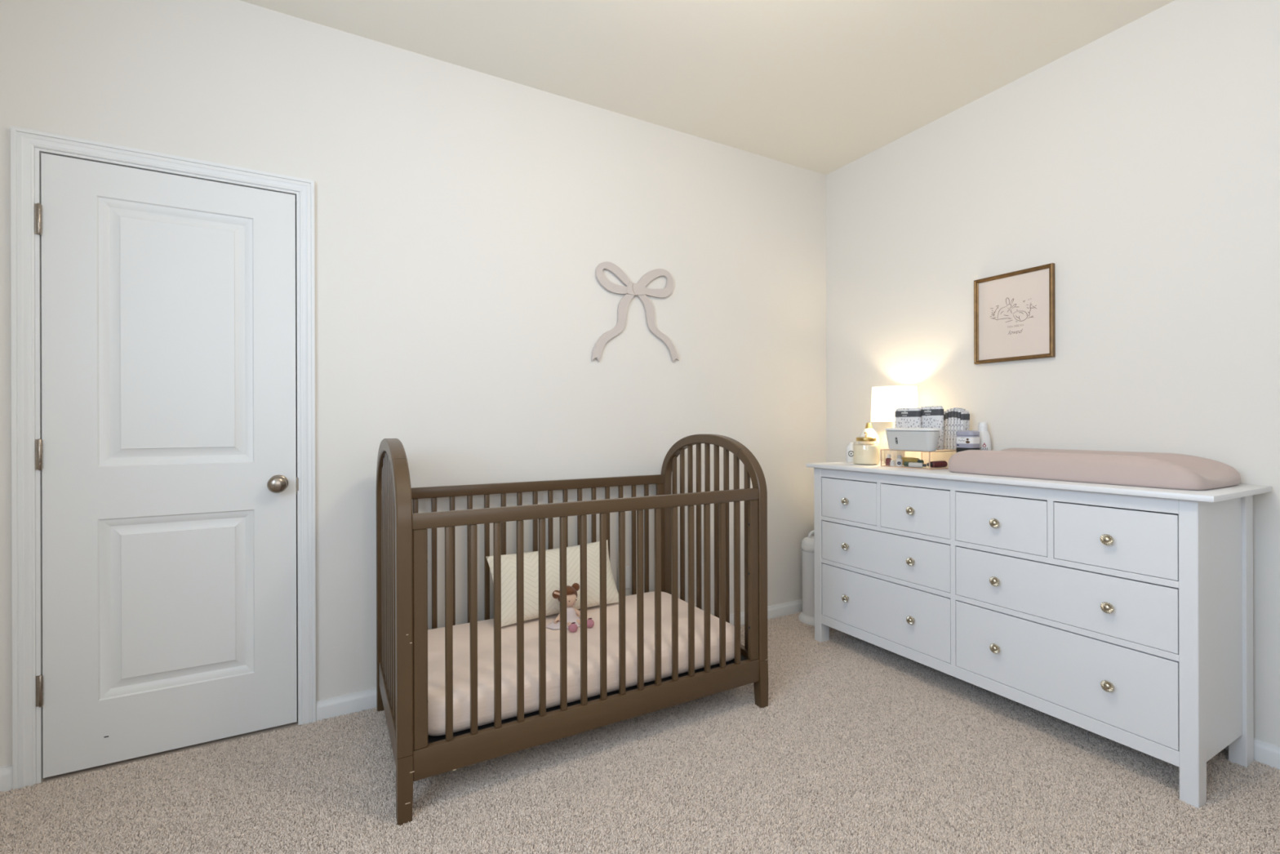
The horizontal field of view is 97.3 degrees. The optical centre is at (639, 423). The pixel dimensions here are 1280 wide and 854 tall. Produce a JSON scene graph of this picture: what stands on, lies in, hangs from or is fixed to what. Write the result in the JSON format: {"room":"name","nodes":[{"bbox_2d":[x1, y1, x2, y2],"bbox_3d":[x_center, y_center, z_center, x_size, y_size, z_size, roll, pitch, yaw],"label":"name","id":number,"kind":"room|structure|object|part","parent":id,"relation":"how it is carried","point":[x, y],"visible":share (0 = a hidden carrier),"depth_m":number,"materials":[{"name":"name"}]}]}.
{"room":"children's room","nodes":[
{"label":"children's room","id":0,"kind":"room"},
{"bbox_2d":[0,0,826,767],"bbox_3d":[-0.557,-0.210,2.706,4.190,2.766,0.120,0,0,-29],"label":"wall","id":1,"kind":"structure","parent":0,"point":[465,219],"depth_m":2.50,"materials":[{"name":"white paint"}]},
{"bbox_2d":[0,764,12,791],"bbox_3d":[-1.357,1.137,0.358,0.262,0.077,3.200,0,0,-29],"label":"baseboard","id":2,"kind":"structure","parent":1,"relation":"attached to","point":[6,772],"depth_m":1.80,"materials":[{"name":"white paint"}]},
{"bbox_2d":[10,125,315,790],"bbox_3d":[-1.665,0.110,2.043,0.843,2.133,0.080,0,0,-29],"label":"trim","id":3,"kind":"structure","parent":1,"relation":"attached to","point":[27,145],"depth_m":1.84,"materials":[{"name":"white paint"}]},
{"bbox_2d":[34,152,298,777],"bbox_3d":[-1.648,0.135,2.008,0.735,2.056,0.104,0,0,-29],"label":"door","id":4,"kind":"structure","parent":1,"relation":"in","point":[166,452],"depth_m":2.01,"materials":[{"name":"white paint"}]},
{"bbox_3d":[-1.377,0.228,2.140,0.066,0.066,0.070,0,0,-29],"label":"knob","id":5,"kind":"part","parent":4,"relation":"part of","materials":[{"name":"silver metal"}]},
{"bbox_3d":[-1.345,0.237,2.211,0.008,0.065,0.036,0,0,-29],"label":"latch plate","id":6,"kind":"part","parent":4,"relation":"part of","materials":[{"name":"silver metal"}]},
{"bbox_2d":[315,599,802,721],"bbox_3d":[-0.038,1.133,2.916,2.844,0.077,0.014,0,0,-29],"label":"baseboard","id":7,"kind":"structure","parent":1,"relation":"attached to","point":[344,704],"depth_m":2.30,"materials":[{"name":"white paint"}]},
{"bbox_2d":[617,565,630,590],"bbox_3d":[-0.082,0.792,2.896,0.072,0.115,0.008,0,0,-29],"label":"wall outlet","id":8,"kind":"object","parent":1,"relation":"attached to","point":[627,568],"visible":0.56,"depth_m":2.90,"materials":[{"name":"white plastic"}]},
{"bbox_2d":[591,261,679,361],"bbox_3d":[-0.015,-0.569,2.924,0.516,0.511,0.018,0,0,-29],"label":"bow","id":9,"kind":"object","parent":1,"relation":"attached to","point":[631,289],"visible":1,"depth_m":2.90,"materials":[{"name":"grey paint"}]},
{"bbox_2d":[0,626,1279,853],"bbox_3d":[0.255,1.220,1.256,4.190,0.100,3.440,0,0,-29],"label":"floor","id":10,"kind":"structure","parent":0,"point":[126,762],"depth_m":1.88,"materials":[{"name":"beige carpet"}]},
{"bbox_2d":[0,611,1279,853],"bbox_3d":[0.074,1.166,1.574,3.955,0.011,2.454,0,0,-29],"label":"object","id":11,"kind":"structure","parent":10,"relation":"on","point":[788,643],"depth_m":1.79,"materials":[{"name":"beige carpet"}]},
{"bbox_2d":[376,434,768,826],"bbox_3d":[-0.280,0.610,2.323,1.414,1.123,0.785,0,0,-29],"label":"crib","id":12,"kind":"object","parent":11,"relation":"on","point":[402,531],"visible":0.91,"depth_m":2.04,"materials":[{"name":"brown wood"}]},
{"bbox_3d":[-1.057,1.075,2.313,0.044,0.198,0.044,0,0,-29],"label":"leg","id":13,"kind":"part","parent":12,"relation":"part of","materials":[{"name":"brown wood"}]},
{"bbox_3d":[-0.877,1.012,1.990,0.032,0.090,0.701,0,0,-29],"label":"rail","id":14,"kind":"part","parent":12,"relation":"part of","materials":[{"name":"brown wood"}]},
{"bbox_3d":[-0.878,0.512,1.990,0.044,0.923,0.785,0,0,-29],"label":"arched frame","id":15,"kind":"part","parent":12,"relation":"part of","materials":[{"name":"brown wood"}]},
{"bbox_3d":[-0.697,1.074,1.666,0.044,0.198,0.044,0,0,-29],"label":"leg","id":16,"kind":"part","parent":12,"relation":"part of","materials":[{"name":"brown wood"}]},
{"bbox_3d":[-0.456,0.289,2.637,1.328,0.046,0.026,0,0,-29],"label":"rail","id":17,"kind":"part","parent":12,"relation":"part of","materials":[{"name":"brown wood"}]},
{"bbox_2d":[427,591,734,735],"bbox_3d":[-0.279,0.916,2.322,1.298,0.134,0.686,0,0,-29],"label":"mattress","id":18,"kind":"object","parent":12,"relation":"on","point":[461,633],"visible":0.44,"depth_m":2.09,"materials":[{"name":"beige fabric"}]},
{"bbox_2d":[486,539,618,626],"bbox_3d":[-0.376,0.705,2.545,0.613,0.270,0.171,0,0,-35],"label":"lumbar pillow","id":19,"kind":"object","parent":18,"relation":"on","point":[508,562],"visible":0.62,"depth_m":2.47,"materials":[{"name":"beige fabric"}]},
{"bbox_2d":[546,582,594,632],"bbox_3d":[-0.303,0.770,2.370,0.179,0.161,0.181,0,0,-29],"label":"doll","id":20,"kind":"object","parent":18,"relation":"on","point":[573,621],"visible":0.76,"depth_m":2.37,"materials":[{"name":"beige fabric"}]},
{"bbox_3d":[-0.098,0.288,1.995,1.328,0.046,0.026,0,0,-29],"label":"rail","id":21,"kind":"part","parent":12,"relation":"part of","materials":[{"name":"brown wood"}]},
{"bbox_3d":[-0.096,1.010,1.995,1.328,0.091,0.026,0,0,-29],"label":"rail","id":22,"kind":"part","parent":12,"relation":"part of","materials":[{"name":"brown wood"}]},
{"bbox_3d":[0.319,0.508,2.656,0.044,0.923,0.785,0,0,-29],"label":"arched frame","id":23,"kind":"part","parent":12,"relation":"part of","materials":[{"name":"brown wood"}]},
{"bbox_3d":[0.320,1.008,2.656,0.032,0.090,0.701,0,0,-29],"label":"rail","id":24,"kind":"part","parent":12,"relation":"part of","materials":[{"name":"brown wood"}]},
{"bbox_3d":[0.500,1.070,2.332,0.044,0.198,0.044,0,0,-29],"label":"leg","id":25,"kind":"part","parent":12,"relation":"part of","materials":[{"name":"brown wood"}]},
{"bbox_2d":[798,529,814,625],"bbox_3d":[1.052,0.898,3.338,0.220,0.540,0.220,0,0,-29],"label":"pail","id":26,"kind":"object","parent":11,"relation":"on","point":[806,615],"visible":0.41,"depth_m":3.29,"materials":[{"name":"white plastic"}]},
{"bbox_3d":[1.052,0.712,3.338,0.184,0.082,0.184,0,0,-29],"label":"lid","id":27,"kind":"part","parent":26,"relation":"part of","materials":[{"name":"white plastic"}]},
{"bbox_3d":[1.040,0.653,3.339,0.087,0.050,0.016,0,0,0],"label":"lid handle","id":28,"kind":"part","parent":26,"relation":"part of","materials":[{"name":"white plastic"}]},
{"bbox_2d":[806,460,1271,808],"bbox_3d":[1.516,0.689,2.473,0.518,0.956,1.604,0,0,-29],"label":"dresser","id":29,"kind":"object","parent":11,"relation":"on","point":[1123,615],"visible":0.99,"depth_m":2.00,"materials":[{"name":"white paint"}]},
{"bbox_3d":[0.979,0.700,3.033,0.063,0.936,0.048,0,0,-29],"label":"leg","id":30,"kind":"part","parent":29,"relation":"part of","materials":[{"name":"white paint"}]},
{"bbox_3d":[1.038,0.877,2.837,0.033,0.039,0.039,0,0,-29],"label":"knob","id":31,"kind":"part","parent":29,"relation":"part of","materials":[{"name":"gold metal"}]},
{"bbox_3d":[1.037,0.615,2.837,0.033,0.039,0.039,0,0,-29],"label":"knob","id":32,"kind":"part","parent":29,"relation":"part of","materials":[{"name":"gold metal"}]},
{"bbox_3d":[1.036,0.388,2.837,0.033,0.039,0.039,0,0,-29],"label":"knob","id":33,"kind":"part","parent":29,"relation":"part of","materials":[{"name":"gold metal"}]},
{"bbox_3d":[1.057,0.385,2.848,0.018,0.202,0.340,0,0,-29],"label":"drawer","id":34,"kind":"part","parent":29,"relation":"part of","materials":[{"name":"white paint"}]},
{"bbox_2d":[845,442,854,462],"bbox_3d":[1.181,0.157,3.141,0.060,0.109,0.060,0,0,-29],"label":"bottle","id":35,"kind":"object","parent":29,"relation":"on","point":[850,448],"visible":0.84,"depth_m":3.12,"materials":[{"name":"white plastic"}]},
{"bbox_2d":[853,431,879,464],"bbox_3d":[1.193,0.127,2.970,0.132,0.170,0.132,0,0,-29],"label":"glass jar","id":36,"kind":"object","parent":29,"relation":"on","point":[865,454],"visible":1,"depth_m":2.92,"materials":[{"name":"beige glass"}]},
{"bbox_3d":[1.193,0.079,2.970,0.100,0.021,0.100,0,0,-29],"label":"lid","id":37,"kind":"part","parent":36,"relation":"part of","materials":[{"name":"gold metal"}]},
{"bbox_2d":[857,422,879,461],"bbox_3d":[1.258,0.102,3.096,0.110,0.219,0.110,0,0,-29],"label":"diffuser","id":38,"kind":"object","parent":29,"relation":"on","point":[868,428],"visible":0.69,"depth_m":3.06,"materials":[{"name":"white ceramic"}]},
{"bbox_3d":[1.157,0.726,2.698,0.047,0.021,0.712,0,0,-29],"label":"drawer rail","id":39,"kind":"part","parent":29,"relation":"part of","materials":[{"name":"white paint"}]},
{"bbox_3d":[1.157,0.498,2.698,0.047,0.021,0.712,0,0,-29],"label":"drawer rail","id":40,"kind":"part","parent":29,"relation":"part of","materials":[{"name":"white paint"}]},
{"bbox_3d":[1.146,0.613,2.689,0.018,0.200,0.703,0,0,-29],"label":"drawer","id":41,"kind":"part","parent":29,"relation":"part of","materials":[{"name":"white paint"}]},
{"bbox_3d":[1.147,0.876,2.689,0.018,0.272,0.703,0,0,-29],"label":"drawer","id":42,"kind":"part","parent":29,"relation":"part of","materials":[{"name":"white paint"}]},
{"bbox_2d":[871,385,917,462],"bbox_3d":[1.368,0.006,3.029,0.232,0.410,0.232,0,0,-29],"label":"table lamp","id":43,"kind":"object","parent":29,"relation":"on","point":[886,400],"visible":0.56,"depth_m":2.95,"materials":[{"name":"white fabric"}]},
{"bbox_2d":[892,421,895,427],"bbox_3d":[1.368,-0.008,3.029,0.020,0.062,0.020,0,0,-29],"label":"socket","id":44,"kind":"object","parent":43,"relation":"attached to","point":[893,422],"depth_m":3.02,"materials":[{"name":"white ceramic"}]},
{"bbox_3d":[1.368,-0.106,3.029,0.232,0.186,0.232,0,0,-29],"label":"lamp shade","id":45,"kind":"part","parent":43,"relation":"part of","materials":[{"name":"white fabric"}]},
{"bbox_3d":[1.214,0.614,2.520,0.033,0.039,0.039,0,0,-29],"label":"knob","id":46,"kind":"part","parent":29,"relation":"part of","materials":[{"name":"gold metal"}]},
{"bbox_3d":[1.213,0.387,2.520,0.033,0.039,0.039,0,0,-29],"label":"knob","id":47,"kind":"part","parent":29,"relation":"part of","materials":[{"name":"gold metal"}]},
{"bbox_3d":[1.214,0.876,2.520,0.033,0.039,0.039,0,0,-29],"label":"knob","id":48,"kind":"part","parent":29,"relation":"part of","materials":[{"name":"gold metal"}]},
{"bbox_3d":[1.234,0.385,2.530,0.018,0.202,0.340,0,0,-29],"label":"drawer","id":49,"kind":"part","parent":29,"relation":"part of","materials":[{"name":"white paint"}]},
{"bbox_2d":[880,448,955,469],"bbox_3d":[1.417,0.169,2.796,0.329,0.085,0.265,0,0,-29],"label":"acrylic organizer","id":50,"kind":"object","parent":29,"relation":"on","point":[881,449],"visible":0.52,"depth_m":2.69,"materials":[{"name":"clear plastic"}]},
{"bbox_2d":[885,453,891,466],"bbox_3d":[1.248,0.180,2.826,0.029,0.056,0.029,0,0,-29],"label":"bottle","id":51,"kind":"object","parent":50,"relation":"in","point":[888,459],"visible":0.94,"depth_m":2.82,"materials":[{"name":"red plastic"}]},
{"bbox_2d":[889,459,895,466],"bbox_3d":[1.254,0.193,2.796,0.024,0.030,0.024,0,0,-29],"label":"dropper bottle","id":52,"kind":"object","parent":50,"relation":"in","point":[892,463],"visible":1,"depth_m":2.79,"materials":[{"name":"white plastic"}]},
{"bbox_2d":[895,455,902,466],"bbox_3d":[1.279,0.181,2.778,0.032,0.054,0.031,0,0,-29],"label":"bottle","id":53,"kind":"object","parent":50,"relation":"in","point":[899,461],"visible":0.99,"depth_m":2.77,"materials":[{"name":"white plastic"}]},
{"bbox_2d":[903,461,917,466],"bbox_3d":[1.324,0.196,2.735,0.024,0.024,0.079,0,0,-39],"label":"tube","id":54,"kind":"object","parent":50,"relation":"in","point":[905,463],"visible":0.27,"depth_m":2.75,"materials":[{"name":"green"}]},
{"bbox_2d":[884,427,940,451],"bbox_3d":[1.300,0.073,2.692,0.094,0.107,0.266,0,0,-29],"label":"storage bin","id":55,"kind":"object","parent":50,"relation":"on","point":[921,439],"visible":1,"depth_m":2.64,"materials":[{"name":"grey plastic"}]},
{"bbox_2d":[894,407,921,427],"bbox_3d":[1.350,0.022,2.836,0.036,0.208,0.137,0,0,-29],"label":"diaper","id":56,"kind":"object","parent":55,"relation":"in","point":[908,417],"visible":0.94,"depth_m":2.82,"materials":[{"name":"white plastic"}]},
{"bbox_3d":[1.300,0.025,2.692,0.094,0.012,0.266,0,0,-29],"label":"lid","id":57,"kind":"part","parent":55,"relation":"part of","materials":[{"name":"white plastic"}]},
{"bbox_2d":[902,457,924,465],"bbox_3d":[1.345,0.186,2.789,0.044,0.042,0.116,0,0,-29],"label":"tube","id":58,"kind":"object","parent":50,"relation":"in","point":[904,459],"visible":0.53,"depth_m":2.77,"materials":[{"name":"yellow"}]},
{"bbox_2d":[908,462,926,467],"bbox_3d":[1.324,0.196,2.684,0.024,0.024,0.079,0,0,-42],"label":"tube","id":59,"kind":"object","parent":50,"relation":"in","point":[914,464],"visible":1,"depth_m":2.68,"materials":[{"name":"white plastic"}]},
{"bbox_2d":[920,405,943,449],"bbox_3d":[1.433,0.019,2.770,0.038,0.214,0.121,0,0,-29],"label":"diaper","id":60,"kind":"object","parent":50,"relation":"on","point":[932,416],"visible":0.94,"depth_m":2.73,"materials":[{"name":"white plastic"}]},
{"bbox_2d":[926,460,947,467],"bbox_3d":[1.410,0.191,2.675,0.115,0.032,0.032,0,0,-24],"label":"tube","id":61,"kind":"object","parent":50,"relation":"in","point":[940,464],"visible":0.88,"depth_m":2.66,"materials":[{"name":"red plastic"}]},
{"bbox_2d":[943,411,946,448],"bbox_3d":[1.526,0.030,2.821,0.061,0.190,0.037,0,0,-29],"label":"diaper","id":62,"kind":"object","parent":50,"relation":"on","point":[944,411],"visible":0.22,"depth_m":2.80,"materials":[{"name":"white plastic"}]},
{"bbox_2d":[944,409,948,448],"bbox_3d":[1.538,0.027,2.799,0.061,0.197,0.019,0,0,-29],"label":"diaper","id":63,"kind":"object","parent":50,"relation":"on","point":[947,411],"visible":0.47,"depth_m":2.78,"materials":[{"name":"white plastic"}]},
{"bbox_2d":[947,408,952,449],"bbox_3d":[1.545,0.024,2.785,0.061,0.203,0.019,0,0,-29],"label":"diaper","id":64,"kind":"object","parent":50,"relation":"on","point":[950,409],"visible":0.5,"depth_m":2.77,"materials":[{"name":"white plastic"}]},
{"bbox_2d":[950,408,955,449],"bbox_3d":[1.553,0.023,2.772,0.061,0.205,0.019,0,0,-29],"label":"diaper","id":65,"kind":"object","parent":50,"relation":"on","point":[953,409],"visible":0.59,"depth_m":2.76,"materials":[{"name":"white plastic"}]},
{"bbox_2d":[953,408,962,449],"bbox_3d":[1.560,0.024,2.758,0.061,0.203,0.019,0,0,-29],"label":"diaper","id":66,"kind":"object","parent":50,"relation":"on","point":[956,409],"visible":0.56,"depth_m":2.74,"materials":[{"name":"white plastic"}]},
{"bbox_2d":[956,408,965,431],"bbox_3d":[1.568,0.026,2.745,0.061,0.199,0.019,0,0,-29],"label":"diaper","id":67,"kind":"object","parent":50,"relation":"on","point":[959,411],"visible":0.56,"depth_m":2.73,"materials":[{"name":"white plastic"}]},
{"bbox_2d":[960,410,969,430],"bbox_3d":[1.575,0.030,2.731,0.061,0.191,0.019,0,0,-29],"label":"diaper","id":68,"kind":"object","parent":50,"relation":"on","point":[965,415],"visible":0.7,"depth_m":2.72,"materials":[{"name":"white plastic"}]},
{"bbox_2d":[955,430,979,453],"bbox_3d":[1.540,0.121,2.646,0.079,0.180,0.084,0,0,-29],"label":"tub","id":69,"kind":"object","parent":29,"relation":"on","point":[966,440],"visible":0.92,"depth_m":2.62,"materials":[{"name":"white"}]},
{"bbox_3d":[1.541,0.042,2.646,0.078,0.022,0.084,0,0,-29],"label":"lid","id":70,"kind":"part","parent":69,"relation":"part of","materials":[{"name":"grey plastic"}]},
{"bbox_2d":[977,422,991,450],"bbox_3d":[1.641,0.100,2.696,0.072,0.220,0.071,0,0,-29],"label":"lotion bottle","id":71,"kind":"object","parent":29,"relation":"on","point":[984,437],"visible":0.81,"depth_m":2.67,"materials":[{"name":"white plastic"}]},
{"bbox_3d":[1.390,0.387,2.202,0.033,0.039,0.039,0,0,-29],"label":"knob","id":72,"kind":"part","parent":29,"relation":"part of","materials":[{"name":"gold metal"}]},
{"bbox_3d":[1.391,0.876,2.202,0.033,0.039,0.039,0,0,-29],"label":"knob","id":73,"kind":"part","parent":29,"relation":"part of","materials":[{"name":"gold metal"}]},
{"bbox_3d":[1.391,0.614,2.202,0.033,0.039,0.039,0,0,-29],"label":"knob","id":74,"kind":"part","parent":29,"relation":"part of","materials":[{"name":"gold metal"}]},
{"bbox_3d":[1.329,0.255,2.377,0.037,0.048,1.441,0,0,-29],"label":"rail","id":75,"kind":"part","parent":29,"relation":"part of","materials":[{"name":"white paint"}]},
{"bbox_3d":[1.411,0.384,2.211,0.018,0.202,0.341,0,0,-29],"label":"drawer","id":76,"kind":"part","parent":29,"relation":"part of","materials":[{"name":"white paint"}]},
{"bbox_3d":[1.513,0.725,2.059,0.047,0.021,0.708,0,0,-29],"label":"drawer rail","id":77,"kind":"part","parent":29,"relation":"part of","materials":[{"name":"white paint"}]},
{"bbox_3d":[1.512,0.497,2.059,0.047,0.021,0.708,0,0,-29],"label":"drawer rail","id":78,"kind":"part","parent":29,"relation":"part of","materials":[{"name":"white paint"}]},
{"bbox_3d":[1.501,0.875,2.053,0.018,0.272,0.703,0,0,-29],"label":"drawer","id":79,"kind":"part","parent":29,"relation":"part of","materials":[{"name":"white paint"}]},
{"bbox_3d":[1.500,0.612,2.053,0.018,0.200,0.703,0,0,-29],"label":"drawer","id":80,"kind":"part","parent":29,"relation":"part of","materials":[{"name":"white paint"}]},
{"bbox_2d":[947,448,1240,490],"bbox_3d":[1.712,0.159,2.211,0.405,0.102,0.838,0,0,-29],"label":"changing pad","id":81,"kind":"object","parent":29,"relation":"on","point":[1134,468],"visible":1,"depth_m":2.02,"materials":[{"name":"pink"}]},
{"bbox_3d":[1.568,0.875,1.884,0.033,0.039,0.039,0,0,-29],"label":"knob","id":82,"kind":"part","parent":29,"relation":"part of","materials":[{"name":"gold metal"}]},
{"bbox_3d":[1.567,0.613,1.884,0.033,0.039,0.039,0,0,-29],"label":"knob","id":83,"kind":"part","parent":29,"relation":"part of","materials":[{"name":"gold metal"}]},
{"bbox_3d":[1.567,0.386,1.884,0.033,0.039,0.039,0,0,-29],"label":"knob","id":84,"kind":"part","parent":29,"relation":"part of","materials":[{"name":"gold metal"}]},
{"bbox_3d":[1.588,0.384,1.894,0.018,0.202,0.339,0,0,-29],"label":"drawer","id":85,"kind":"part","parent":29,"relation":"part of","materials":[{"name":"white paint"}]},
{"bbox_3d":[1.702,0.698,1.734,0.063,0.936,0.045,0,0,-29],"label":"leg","id":86,"kind":"part","parent":29,"relation":"part of","materials":[{"name":"white paint"}]},
{"bbox_3d":[1.885,0.641,1.831,0.353,0.824,0.016,0,0,-29],"label":"panel","id":87,"kind":"part","parent":29,"relation":"part of","materials":[{"name":"white paint"}]},
{"bbox_3d":[2.066,0.697,1.937,0.070,0.936,0.045,0,0,-29],"label":"leg","id":88,"kind":"part","parent":29,"relation":"part of","materials":[{"name":"white paint"}]},
{"bbox_2d":[240,0,1174,174],"bbox_3d":[0.246,-1.646,1.256,4.190,0.100,3.440,0,0,-29],"label":"ceiling","id":89,"kind":"structure","parent":0,"point":[820,86],"depth_m":2.40,"materials":[{"name":"white paint"}]},
{"bbox_2d":[826,0,1279,746],"bbox_3d":[2.058,-0.218,2.193,0.120,2.766,3.320,0,0,-29],"label":"wall","id":90,"kind":"structure","parent":0,"point":[1141,162],"depth_m":2.31,"materials":[{"name":"white paint"}]},
{"bbox_2d":[973,262,1055,364],"bbox_3d":[1.732,-0.501,2.621,0.022,0.411,0.344,0,0,-29],"label":"framed print","id":91,"kind":"object","parent":90,"relation":"attached to","point":[1014,312],"visible":1,"depth_m":2.61,"materials":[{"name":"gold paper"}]},
{"bbox_2d":[1223,737,1279,769],"bbox_3d":[1.974,1.127,2.213,0.014,0.077,3.200,0,0,-29],"label":"baseboard","id":92,"kind":"structure","parent":90,"relation":"attached to","point":[1265,753],"depth_m":1.92,"materials":[{"name":"white paint"}]}
]}

